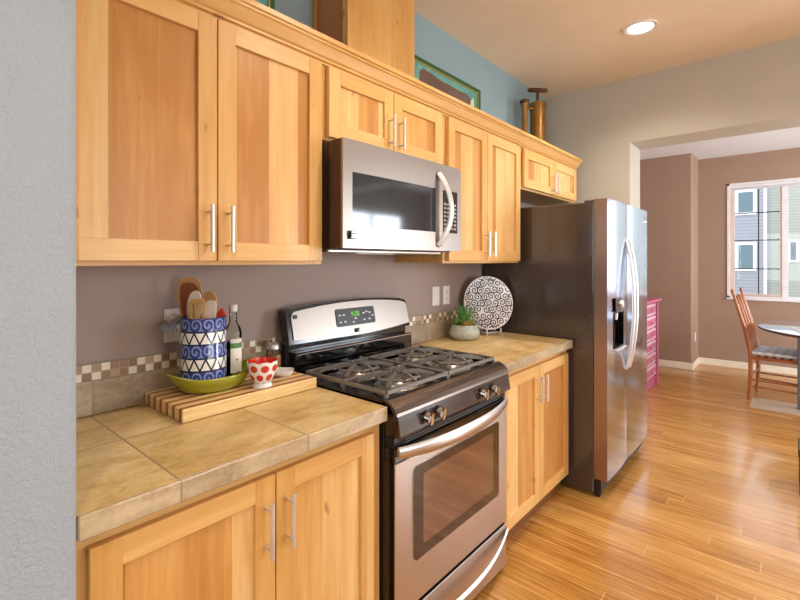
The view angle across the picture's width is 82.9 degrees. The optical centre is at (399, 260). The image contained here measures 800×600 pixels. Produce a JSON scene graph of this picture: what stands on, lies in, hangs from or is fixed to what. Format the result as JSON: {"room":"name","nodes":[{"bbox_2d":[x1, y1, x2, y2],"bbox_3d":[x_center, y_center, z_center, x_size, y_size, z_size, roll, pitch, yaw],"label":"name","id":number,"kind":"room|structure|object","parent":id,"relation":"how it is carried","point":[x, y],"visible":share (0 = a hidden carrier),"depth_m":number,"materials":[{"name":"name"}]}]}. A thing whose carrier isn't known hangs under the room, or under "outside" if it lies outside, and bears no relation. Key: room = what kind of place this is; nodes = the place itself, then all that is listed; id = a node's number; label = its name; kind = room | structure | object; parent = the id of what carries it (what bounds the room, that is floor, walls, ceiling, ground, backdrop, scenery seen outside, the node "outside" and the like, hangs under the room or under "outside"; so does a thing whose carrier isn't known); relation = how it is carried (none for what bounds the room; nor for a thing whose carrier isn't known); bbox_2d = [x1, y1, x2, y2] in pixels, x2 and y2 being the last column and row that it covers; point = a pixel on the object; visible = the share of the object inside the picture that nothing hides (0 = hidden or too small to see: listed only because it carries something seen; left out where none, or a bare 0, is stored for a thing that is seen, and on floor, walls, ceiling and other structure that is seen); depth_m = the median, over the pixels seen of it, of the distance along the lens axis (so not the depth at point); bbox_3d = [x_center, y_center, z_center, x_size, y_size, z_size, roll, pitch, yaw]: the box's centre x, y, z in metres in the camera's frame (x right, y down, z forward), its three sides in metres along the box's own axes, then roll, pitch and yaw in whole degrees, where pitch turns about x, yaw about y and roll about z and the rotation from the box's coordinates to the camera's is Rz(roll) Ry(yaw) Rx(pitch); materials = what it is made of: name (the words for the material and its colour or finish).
{"room":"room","nodes":[
{"label":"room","id":0,"kind":"room"},
{"bbox_2d":[0,0,75,599],"bbox_3d":[-0.883,-0.016,0.960,0.649,2.800,0.180,0,0,41],"label":"wall","id":1,"kind":"structure","parent":0,"point":[38,37],"depth_m":0.77,"materials":[{"name":"grey paint"}]},
{"bbox_2d":[157,315,180,332],"bbox_3d":[-0.760,0.202,1.501,0.070,0.048,0.149,0,0,-8],"label":"night light","id":2,"kind":"object","parent":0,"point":[166,326],"visible":0.74,"depth_m":1.48,"materials":[{"name":"grey plastic"}]},
{"bbox_2d":[76,0,544,365],"bbox_3d":[0.127,-0.016,2.718,0.120,2.800,10.520,0,0,41],"label":"wall","id":3,"kind":"structure","parent":0,"point":[120,309],"depth_m":1.90,"materials":[{"name":"beige paint"}]},
{"bbox_2d":[164,308,179,342],"bbox_3d":[-0.780,0.222,1.568,0.009,0.114,0.070,0,0,41],"label":"outlet","id":4,"kind":"object","parent":3,"relation":"attached to","point":[173,335],"visible":0.51,"depth_m":1.56,"materials":[{"name":"white plastic"}]},
{"bbox_2d":[170,327,179,334],"bbox_3d":[-0.778,0.242,1.566,0.004,0.028,0.032,0,0,41],"label":"socket","id":5,"kind":"object","parent":4,"relation":"attached to","point":[176,331],"depth_m":1.57,"materials":[{"name":"white plastic"}]},
{"bbox_2d":[76,337,274,417],"bbox_3d":[-0.790,0.391,1.554,0.010,0.155,0.836,0,0,41],"label":"backsplash","id":6,"kind":"structure","parent":3,"relation":"attached to","point":[101,387],"depth_m":1.45,"materials":[{"name":"tile"}]},
{"bbox_2d":[76,0,321,265],"bbox_3d":[-0.656,-0.369,1.436,0.368,0.762,0.831,0,0,41],"label":"upper cabinet","id":7,"kind":"object","parent":3,"relation":"attached to","point":[199,135],"visible":0.88,"depth_m":1.29,"materials":[{"name":"brown wood"}]},
{"bbox_2d":[255,0,274,9],"bbox_3d":[-0.716,-1.000,1.617,0.027,0.500,0.612,0,0,41],"label":"framed picture","id":8,"kind":"object","parent":7,"relation":"on","point":[269,3],"visible":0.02,"depth_m":1.82,"materials":[{"name":"wood"}]},
{"bbox_2d":[255,0,267,6],"bbox_3d":[-0.715,-1.000,1.616,0.004,0.456,0.568,0,0,41],"label":"print","id":9,"kind":"object","parent":8,"relation":"attached to","point":[265,2],"depth_m":1.81,"materials":[{"name":"paper"}]},
{"bbox_2d":[322,65,441,163],"bbox_3d":[-0.134,-0.599,2.041,0.368,0.302,0.759,0,0,41],"label":"upper cabinet","id":10,"kind":"object","parent":3,"relation":"attached to","point":[353,108],"visible":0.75,"depth_m":1.87,"materials":[{"name":"brown wood"}]},
{"bbox_2d":[312,0,413,77],"bbox_3d":[-0.161,-1.083,2.113,0.233,0.664,0.439,0,0,41],"label":"vent cover","id":11,"kind":"object","parent":10,"relation":"on","point":[382,30],"visible":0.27,"depth_m":2.01,"materials":[{"name":"brown wood"}]},
{"bbox_2d":[322,137,460,254],"bbox_3d":[-0.091,-0.234,2.003,0.480,0.408,0.755,0,0,41],"label":"microwave","id":12,"kind":"object","parent":10,"relation":"attached to","point":[376,200],"visible":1,"depth_m":1.78,"materials":[{"name":"metal"}]},
{"bbox_2d":[432,286,438,305],"bbox_3d":[0.217,0.211,2.723,0.010,0.114,0.070,0,0,41],"label":"light switch","id":13,"kind":"object","parent":3,"relation":"attached to","point":[435,290],"visible":1,"depth_m":2.71,"materials":[{"name":"white plastic"}]},
{"bbox_2d":[405,310,479,344],"bbox_3d":[0.273,0.391,2.786,0.010,0.155,0.885,0,0,41],"label":"backsplash","id":14,"kind":"structure","parent":3,"relation":"attached to","point":[423,328],"depth_m":2.67,"materials":[{"name":"tile"}]},
{"bbox_2d":[443,286,449,304],"bbox_3d":[0.288,0.211,2.805,0.009,0.114,0.070,0,0,41],"label":"outlet","id":15,"kind":"object","parent":3,"relation":"attached to","point":[446,289],"visible":1,"depth_m":2.80,"materials":[{"name":"white plastic"}]},
{"bbox_2d":[396,115,519,262],"bbox_3d":[0.386,-0.369,2.644,0.368,0.762,0.826,0,0,41],"label":"upper cabinet","id":16,"kind":"object","parent":3,"relation":"attached to","point":[489,165],"visible":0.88,"depth_m":2.50,"materials":[{"name":"brown wood"}]},
{"bbox_2d":[414,54,480,109],"bbox_3d":[0.264,-0.952,2.752,0.027,0.402,0.832,0,0,41],"label":"framed picture","id":17,"kind":"object","parent":16,"relation":"on","point":[425,71],"visible":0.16,"depth_m":2.76,"materials":[{"name":"wood"}]},
{"bbox_2d":[520,148,575,205],"bbox_3d":[0.978,-0.606,3.330,0.368,0.288,0.978,0,0,41],"label":"upper cabinet","id":18,"kind":"object","parent":3,"relation":"attached to","point":[543,180],"visible":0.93,"depth_m":3.20,"materials":[{"name":"brown wood"}]},
{"bbox_2d":[174,0,582,169],"bbox_3d":[0.199,-0.766,2.433,0.361,0.084,3.460,0,0,41],"label":"crown molding","id":19,"kind":"structure","parent":18,"relation":"attached to","point":[251,16],"depth_m":1.76,"materials":[{"name":"brown wood"}]},
{"bbox_2d":[520,88,547,141],"bbox_3d":[1.021,-1.042,3.452,0.137,0.584,0.252,0,0,41],"label":"pump","id":20,"kind":"object","parent":18,"relation":"on","point":[537,108],"visible":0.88,"depth_m":3.44,"materials":[{"name":"brown metal"}]},
{"bbox_2d":[529,100,546,141],"bbox_3d":[1.062,-0.996,3.495,0.132,0.490,0.132,0,0,41],"label":"canister","id":21,"kind":"object","parent":20,"relation":"on","point":[538,108],"depth_m":3.44,"materials":[{"name":"gold metal"}]},
{"bbox_2d":[414,0,799,97],"bbox_3d":[0.925,-1.466,-0.138,5.060,0.100,7.240,0,0,41],"label":"ceiling","id":22,"kind":"structure","parent":0,"point":[560,47],"depth_m":2.82,"materials":[{"name":"paint"}]},
{"bbox_2d":[623,19,658,35],"bbox_3d":[1.458,-1.411,2.745,0.190,0.009,0.190,0,0,41],"label":"recessed light","id":23,"kind":"object","parent":22,"relation":"in","point":[646,25],"visible":1,"depth_m":2.73,"materials":[{"name":"white glass"}]},
{"bbox_2d":[628,22,653,33],"bbox_3d":[1.458,-1.411,2.745,0.139,0.004,0.140,0,0,41],"label":"diffuser","id":24,"kind":"object","parent":23,"relation":"attached to","point":[634,28],"depth_m":2.74,"materials":[{"name":"white"}]},
{"bbox_2d":[473,363,799,599],"bbox_3d":[1.990,1.434,1.188,4.940,0.100,10.400,0,0,41],"label":"floor","id":25,"kind":"structure","parent":0,"point":[707,506],"depth_m":2.46,"materials":[{"name":"brown wood"}]},
{"bbox_2d":[76,424,378,599],"bbox_3d":[-0.545,0.951,1.345,0.656,0.866,0.838,0,0,41],"label":"base cabinet","id":26,"kind":"object","parent":25,"relation":"on","point":[305,526],"visible":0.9,"depth_m":1.13,"materials":[{"name":"brown wood"}]},
{"bbox_2d":[76,387,386,542],"bbox_3d":[-0.553,0.493,1.351,0.634,0.047,0.839,0,0,41],"label":"countertop","id":27,"kind":"structure","parent":26,"relation":"on","point":[133,463],"depth_m":1.16,"materials":[{"name":"beige tile"}]},
{"bbox_2d":[145,371,315,422],"bbox_3d":[-0.571,0.449,1.578,0.277,0.040,0.489,0,0,41],"label":"cutting board","id":28,"kind":"object","parent":27,"relation":"on","point":[183,407],"visible":0.74,"depth_m":1.45,"materials":[{"name":"beige wood"}]},
{"bbox_2d":[166,358,251,393],"bbox_3d":[-0.632,0.391,1.533,0.176,0.075,0.305,0,0,41],"label":"serving dish","id":29,"kind":"object","parent":28,"relation":"on","point":[224,383],"visible":0.7,"depth_m":1.45,"materials":[{"name":"green ceramic"}]},
{"bbox_2d":[180,316,225,379],"bbox_3d":[-0.655,0.302,1.512,0.143,0.235,0.143,0,0,41],"label":"utensil crock","id":30,"kind":"object","parent":29,"relation":"on","point":[202,341],"visible":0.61,"depth_m":1.45,"materials":[{"name":"blue ceramic"}]},
{"bbox_2d":[177,277,202,318],"bbox_3d":[-0.709,0.231,1.529,0.090,0.352,0.020,0,0,3],"label":"wooden spoon","id":31,"kind":"object","parent":30,"relation":"in","point":[186,286],"visible":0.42,"depth_m":1.53,"materials":[{"name":"brown wood"}]},
{"bbox_2d":[180,283,198,318],"bbox_3d":[-0.708,0.135,1.530,0.070,0.124,0.001,0,0,0],"label":"bowl","id":32,"kind":"object","parent":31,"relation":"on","point":[186,289],"depth_m":1.53,"materials":[{"name":"brown wood"}]},
{"bbox_2d":[187,291,201,318],"bbox_3d":[-0.681,0.252,1.503,0.049,0.308,0.017,0,0,-4],"label":"spoon","id":33,"kind":"object","parent":30,"relation":"in","point":[195,294],"visible":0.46,"depth_m":1.50,"materials":[{"name":"white plastic"}]},
{"bbox_2d":[189,299,205,318],"bbox_3d":[-0.664,0.265,1.491,0.053,0.284,0.028,0,0,-5],"label":"slotted spatula","id":34,"kind":"object","parent":30,"relation":"in","point":[196,302],"visible":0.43,"depth_m":1.48,"materials":[{"name":"brown wood"}]},
{"bbox_2d":[201,291,216,313],"bbox_3d":[-0.645,0.254,1.526,0.052,0.305,0.020,0,0,-5],"label":"wooden spoon","id":35,"kind":"object","parent":30,"relation":"in","point":[209,295],"visible":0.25,"depth_m":1.53,"materials":[{"name":"brown wood"}]},
{"bbox_2d":[205,300,216,318],"bbox_3d":[-0.631,0.269,1.507,0.041,0.275,0.013,0,0,6],"label":"spatula","id":36,"kind":"object","parent":30,"relation":"in","point":[211,306],"visible":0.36,"depth_m":1.50,"materials":[{"name":"white plastic"}]},
{"bbox_2d":[216,308,225,317],"bbox_3d":[-0.619,0.283,1.535,0.058,0.248,0.021,0,0,-16],"label":"spatula","id":37,"kind":"object","parent":30,"relation":"in","point":[221,312],"visible":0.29,"depth_m":1.53,"materials":[{"name":"red plastic"}]},
{"bbox_2d":[226,304,241,376],"bbox_3d":[-0.597,0.287,1.619,0.060,0.264,0.059,0,0,41],"label":"vinegar bottle","id":38,"kind":"object","parent":29,"relation":"on","point":[233,346],"visible":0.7,"depth_m":1.60,"materials":[{"name":"clear glass"}]},
{"bbox_2d":[247,357,277,388],"bbox_3d":[-0.474,0.384,1.556,0.110,0.089,0.104,0,0,41],"label":"cup","id":39,"kind":"object","parent":28,"relation":"on","point":[261,370],"visible":1,"depth_m":1.52,"materials":[{"name":"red ceramic"}]},
{"bbox_2d":[266,340,272,353],"bbox_3d":[-0.523,0.373,1.819,0.032,0.110,0.032,0,0,41],"label":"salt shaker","id":40,"kind":"object","parent":28,"relation":"on","point":[269,341],"visible":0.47,"depth_m":1.81,"materials":[{"name":"clear glass"}]},
{"bbox_2d":[266,342,280,366],"bbox_3d":[-0.493,0.372,1.770,0.056,0.112,0.056,0,0,41],"label":"spice jar","id":41,"kind":"object","parent":28,"relation":"on","point":[273,345],"visible":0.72,"depth_m":1.76,"materials":[{"name":"clear glass"}]},
{"bbox_2d":[274,367,293,376],"bbox_3d":[-0.440,0.418,1.701,0.082,0.020,0.084,0,0,-6],"label":"saucer","id":42,"kind":"object","parent":28,"relation":"on","point":[281,371],"visible":0.81,"depth_m":1.72,"materials":[{"name":"white ceramic"}]},
{"bbox_2d":[278,297,509,599],"bbox_3d":[0.008,0.781,1.930,0.713,1.206,0.757,0,0,41],"label":"gas stove","id":43,"kind":"object","parent":25,"relation":"on","point":[443,532],"visible":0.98,"depth_m":1.75,"materials":[{"name":"silver metal"}]},
{"bbox_2d":[313,351,490,416],"bbox_3d":[0.037,0.479,1.905,0.517,0.041,0.757,0,0,41],"label":"cooktop","id":44,"kind":"object","parent":43,"relation":"in","point":[412,401],"depth_m":1.68,"materials":[{"name":"black metal"}]},
{"bbox_2d":[504,350,567,541],"bbox_3d":[0.514,0.951,2.571,0.656,0.866,0.858,0,0,41],"label":"base cabinet","id":45,"kind":"object","parent":25,"relation":"on","point":[537,406],"visible":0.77,"depth_m":2.34,"materials":[{"name":"brown wood"}]},
{"bbox_2d":[411,329,572,371],"bbox_3d":[0.507,0.493,2.580,0.634,0.047,0.868,0,0,41],"label":"countertop","id":46,"kind":"structure","parent":45,"relation":"on","point":[515,351],"depth_m":2.52,"materials":[{"name":"beige tile"}]},
{"bbox_2d":[449,302,479,340],"bbox_3d":[0.387,0.355,2.736,0.186,0.228,0.194,0,0,-17],"label":"succulents","id":47,"kind":"object","parent":46,"relation":"on","point":[464,328],"visible":1,"depth_m":2.69,"materials":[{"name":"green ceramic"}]},
{"bbox_2d":[449,323,479,340],"bbox_3d":[0.389,0.425,2.731,0.184,0.088,0.184,0,0,41],"label":"pot","id":48,"kind":"object","parent":47,"relation":"on","point":[458,331],"depth_m":2.66,"materials":[{"name":"grey ceramic"}]},
{"bbox_2d":[480,328,502,335],"bbox_3d":[0.573,0.384,2.898,0.110,0.171,0.155,0,0,-15],"label":"plate stand","id":49,"kind":"object","parent":46,"relation":"on","point":[494,330],"visible":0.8,"depth_m":2.88,"materials":[{"name":"silver metal"}]},
{"bbox_2d":[464,276,512,329],"bbox_3d":[0.569,0.268,2.912,0.342,0.337,0.068,0,0,-16],"label":"plate","id":50,"kind":"object","parent":49,"relation":"on","point":[491,298],"visible":0.93,"depth_m":2.92,"materials":[{"name":"white ceramic"}]},
{"bbox_2d":[484,198,646,496],"bbox_3d":[1.213,0.512,3.193,0.864,1.744,0.945,0,0,41],"label":"refrigerator","id":51,"kind":"object","parent":25,"relation":"on","point":[580,274],"visible":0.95,"depth_m":2.75,"materials":[{"name":"silver metal"}]},
{"bbox_2d":[647,297,661,390],"bbox_3d":[2.409,0.900,4.869,0.515,0.968,1.080,0,0,41],"label":"dresser","id":52,"kind":"object","parent":25,"relation":"on","point":[652,303],"visible":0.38,"depth_m":4.94,"materials":[{"name":"pink paint"}]},
{"bbox_2d":[731,287,796,399],"bbox_3d":[3.733,0.833,4.562,0.450,1.096,0.585,0,0,-43],"label":"dining chair","id":53,"kind":"object","parent":25,"relation":"on","point":[757,352],"visible":1,"depth_m":4.54,"materials":[{"name":"brown wood"}]},
{"bbox_2d":[751,346,796,360],"bbox_3d":[3.790,0.917,4.501,0.444,0.050,0.417,0,0,-43],"label":"cushion","id":54,"kind":"object","parent":53,"relation":"on","point":[767,353],"depth_m":4.44,"materials":[{"name":"fabric"}]},
{"bbox_2d":[749,321,799,414],"bbox_3d":[4.194,1.008,4.002,1.720,0.752,1.620,0,0,41],"label":"dining table","id":55,"kind":"object","parent":25,"relation":"on","point":[785,328],"visible":1,"depth_m":4.24,"materials":[{"name":"grey paint"}]},
{"bbox_2d":[798,438,799,494],"bbox_3d":[2.580,1.249,2.634,0.400,0.270,0.240,0,0,41],"label":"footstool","id":56,"kind":"object","parent":25,"relation":"on","point":[798,438],"visible":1,"depth_m":2.68,"materials":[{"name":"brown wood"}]},
{"bbox_2d":[640,153,697,362],"bbox_3d":[3.621,0.006,6.161,0.670,2.755,0.500,0,0,41],"label":"wall","id":57,"kind":"structure","parent":0,"point":[668,184],"depth_m":5.89,"materials":[{"name":"brown paint"}]},
{"bbox_2d":[659,359,692,369],"bbox_3d":[3.458,1.341,5.962,0.684,0.085,0.014,0,0,41],"label":"baseboard","id":58,"kind":"structure","parent":57,"relation":"attached to","point":[667,363],"depth_m":5.86,"materials":[{"name":"beige paint"}]},
{"bbox_2d":[693,357,698,369],"bbox_3d":[3.880,1.341,5.939,0.014,0.085,0.498,0,0,41],"label":"baseboard","id":59,"kind":"structure","parent":57,"relation":"attached to","point":[696,362],"depth_m":5.87,"materials":[{"name":"beige paint"}]},
{"bbox_2d":[545,37,799,208],"bbox_3d":[3.189,-0.016,2.485,4.820,2.800,0.310,0,0,41],"label":"wall","id":60,"kind":"structure","parent":0,"point":[606,126],"depth_m":3.35,"materials":[{"name":"beige paint"}]},
{"bbox_2d":[640,127,799,159],"bbox_3d":[4.362,-1.444,3.844,5.060,0.145,3.280,0,0,41],"label":"ceiling","id":61,"kind":"structure","parent":0,"point":[787,138],"depth_m":5.42,"materials":[{"name":"white paint"}]},
{"bbox_2d":[698,147,799,367],"bbox_3d":[5.394,0.006,5.040,4.820,2.755,0.120,0,0,41],"label":"wall","id":62,"kind":"structure","parent":0,"point":[720,330],"depth_m":5.94,"materials":[{"name":"brown paint"}]},
{"bbox_2d":[699,357,796,375],"bbox_3d":[5.609,1.341,4.766,4.136,0.085,0.014,0,0,41],"label":"baseboard","id":63,"kind":"structure","parent":62,"relation":"attached to","point":[717,362],"depth_m":5.79,"materials":[{"name":"beige paint"}]},
{"bbox_2d":[726,177,799,302],"bbox_3d":[5.189,-0.254,5.184,2.359,1.505,0.130,0,0,41],"label":"window","id":64,"kind":"structure","parent":62,"relation":"in","point":[783,184],"depth_m":5.69,"materials":[{"name":"white plastic"}]},
{"bbox_2d":[730,180,799,190],"bbox_3d":[5.171,-0.946,5.175,2.274,0.060,0.036,0,0,41],"label":"raised blind","id":65,"kind":"object","parent":64,"relation":"attached to","point":[783,184],"depth_m":5.67,"materials":[{"name":"white plastic"}]},
{"label":"outside","id":66,"kind":"structure","parent":0,"visible":0},
{"bbox_3d":[22.216,4.484,25.738,60.000,0.200,52.000,0,0,41],"label":"ground","id":67,"kind":"structure","parent":66,"visible":0},
{"bbox_2d":[735,188,769,293],"bbox_3d":[20.361,-2.616,31.302,8.520,14.000,6.800,0,0,41],"label":"house","id":68,"kind":"structure","parent":67,"relation":"on","point":[746,201],"depth_m":26.93,"materials":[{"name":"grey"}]},
{"bbox_2d":[770,185,799,297],"bbox_3d":[32.742,-2.616,30.127,14.400,14.000,6.800,0,0,41],"label":"house","id":69,"kind":"structure","parent":67,"relation":"on","point":[793,191],"depth_m":31.24,"materials":[{"name":"beige"}]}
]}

